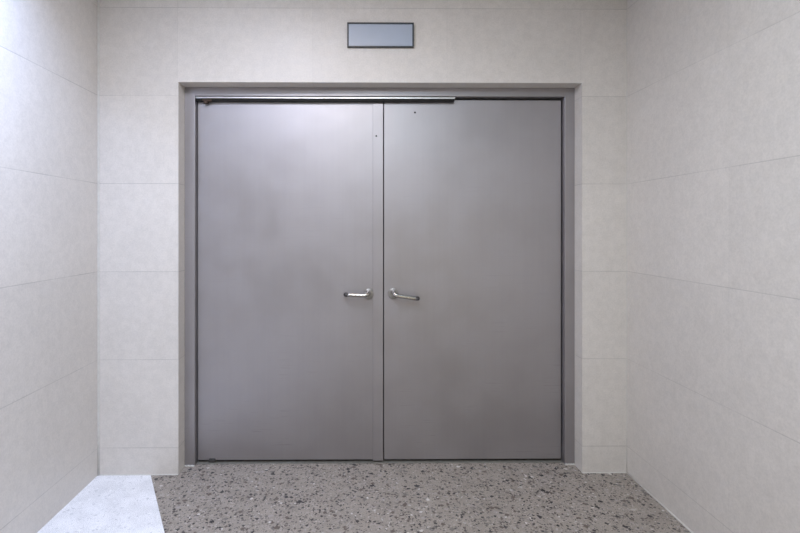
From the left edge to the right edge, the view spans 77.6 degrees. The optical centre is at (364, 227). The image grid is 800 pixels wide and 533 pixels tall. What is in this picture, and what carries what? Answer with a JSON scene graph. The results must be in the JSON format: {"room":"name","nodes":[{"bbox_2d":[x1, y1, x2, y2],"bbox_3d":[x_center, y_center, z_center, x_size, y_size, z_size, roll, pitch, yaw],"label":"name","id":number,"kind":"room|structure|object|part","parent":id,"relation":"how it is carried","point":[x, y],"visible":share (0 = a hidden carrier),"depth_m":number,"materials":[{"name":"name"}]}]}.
{"room":"building corridor","nodes":[
{"label":"building corridor","id":0,"kind":"room"},
{"bbox_2d":[0,0,96,532],"bbox_3d":[-1.718,-0.022,-0.265,0.180,3.120,6.700,0,0,-1],"label":"wall","id":1,"kind":"structure","parent":0,"point":[48,48],"depth_m":2.60,"materials":[{"name":"tile"}]},
{"bbox_2d":[99,0,626,474],"bbox_3d":[-0.005,-0.022,3.270,3.666,3.120,0.340,0,0,-1],"label":"wall","id":2,"kind":"structure","parent":0,"point":[150,51],"depth_m":3.10,"materials":[{"name":"tile"}]},
{"bbox_2d":[97,0,98,475],"bbox_3d":[-1.653,-0.022,3.083,0.012,3.120,0.011,0,0,-1],"label":"trim","id":3,"kind":"structure","parent":2,"relation":"attached to","point":[97,0],"depth_m":3.08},
{"bbox_2d":[99,474,177,475],"bbox_3d":[-1.409,1.536,3.087,0.497,0.008,0.008,0,0,-1],"label":"trim","id":4,"kind":"structure","parent":2,"relation":"attached to","point":[99,474],"depth_m":3.08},
{"bbox_2d":[198,102,382,461],"bbox_3d":[-0.484,0.344,3.233,1.214,2.370,0.120,0,0,-1],"label":"door","id":5,"kind":"structure","parent":2,"relation":"in","point":[290,194],"depth_m":3.25,"materials":[{"name":"grey paint"}]},
{"bbox_3d":[-0.034,0.426,3.209,0.151,0.043,0.066,0,0,0],"label":"lever","id":6,"kind":"part","parent":5,"relation":"part of","materials":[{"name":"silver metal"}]},
{"bbox_3d":[0.027,0.433,3.246,0.072,0.072,0.013,0,0,0],"label":"handle","id":7,"kind":"part","parent":5,"relation":"part of","materials":[{"name":"silver metal"}]},
{"bbox_2d":[195,96,454,103],"bbox_3d":[-0.251,-0.829,3.226,1.681,0.046,0.034,0,0,-1],"label":"rail","id":8,"kind":"object","parent":2,"relation":"in","point":[206,99],"depth_m":3.22,"materials":[{"name":"metal"}]},
{"bbox_2d":[184,87,574,466],"bbox_3d":[0.102,0.316,3.301,2.528,2.451,0.199,0,0,-1],"label":"door frame","id":9,"kind":"structure","parent":2,"relation":"attached to","point":[566,95],"depth_m":3.22,"materials":[{"name":"grey paint"}]},
{"bbox_2d":[347,22,413,47],"bbox_3d":[0.101,-1.201,3.091,0.414,0.153,0.020,0,0,-1],"label":"wall sign","id":10,"kind":"object","parent":2,"relation":"attached to","point":[359,34],"visible":1,"depth_m":3.08,"materials":[{"name":"grey metal"}]},
{"bbox_2d":[384,100,560,458],"bbox_3d":[0.712,0.339,3.243,1.167,2.360,0.120,0,0,-1],"label":"door","id":11,"kind":"structure","parent":2,"relation":"in","point":[472,188],"depth_m":3.26,"materials":[{"name":"grey paint"}]},
{"bbox_3d":[0.189,0.430,3.247,0.072,0.072,0.013,0,0,0],"label":"handle","id":12,"kind":"part","parent":11,"relation":"part of","materials":[{"name":"silver metal"}]},
{"bbox_3d":[0.256,0.434,3.212,0.160,0.065,0.066,0,0,0],"label":"lever","id":13,"kind":"part","parent":11,"relation":"part of","materials":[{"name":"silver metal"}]},
{"bbox_2d":[583,472,625,472],"bbox_3d":[1.509,1.536,3.112,0.280,0.007,0.007,0,0,-1],"label":"baseboard","id":14,"kind":"structure","parent":2,"relation":"attached to","point":[583,472],"depth_m":3.11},
{"bbox_2d":[37,450,690,532],"bbox_3d":[0.024,1.607,-0.020,3.666,0.140,7.520,0,0,-1],"label":"floor","id":15,"kind":"structure","parent":0,"point":[365,497],"depth_m":2.79,"materials":[{"name":"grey stone"}]},
{"bbox_2d":[197,459,562,463],"bbox_3d":[0.104,1.536,3.268,2.393,0.002,0.061,0,0,-1],"label":"threshold","id":16,"kind":"object","parent":15,"relation":"on","point":[341,461],"visible":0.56,"depth_m":3.26,"materials":[{"name":"grey metal"}]},
{"bbox_2d":[383,104,383,449],"bbox_3d":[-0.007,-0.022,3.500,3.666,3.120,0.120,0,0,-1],"label":"door trim","id":17,"kind":"structure","parent":0,"point":[383,104],"depth_m":3.44,"materials":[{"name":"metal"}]},
{"bbox_2d":[627,0,799,532],"bbox_3d":[1.769,-0.022,-0.235,0.180,3.120,6.700,0,0,-1],"label":"wall","id":18,"kind":"structure","parent":0,"point":[713,86],"depth_m":2.36,"materials":[{"name":"tile"}]},
{"bbox_2d":[626,472,692,532],"bbox_3d":[1.678,1.536,-0.235,0.011,0.010,6.700,0,0,-1],"label":"baseboard","id":19,"kind":"structure","parent":18,"relation":"attached to","point":[648,492],"depth_m":2.76,"materials":[{"name":"grey"}]}
]}

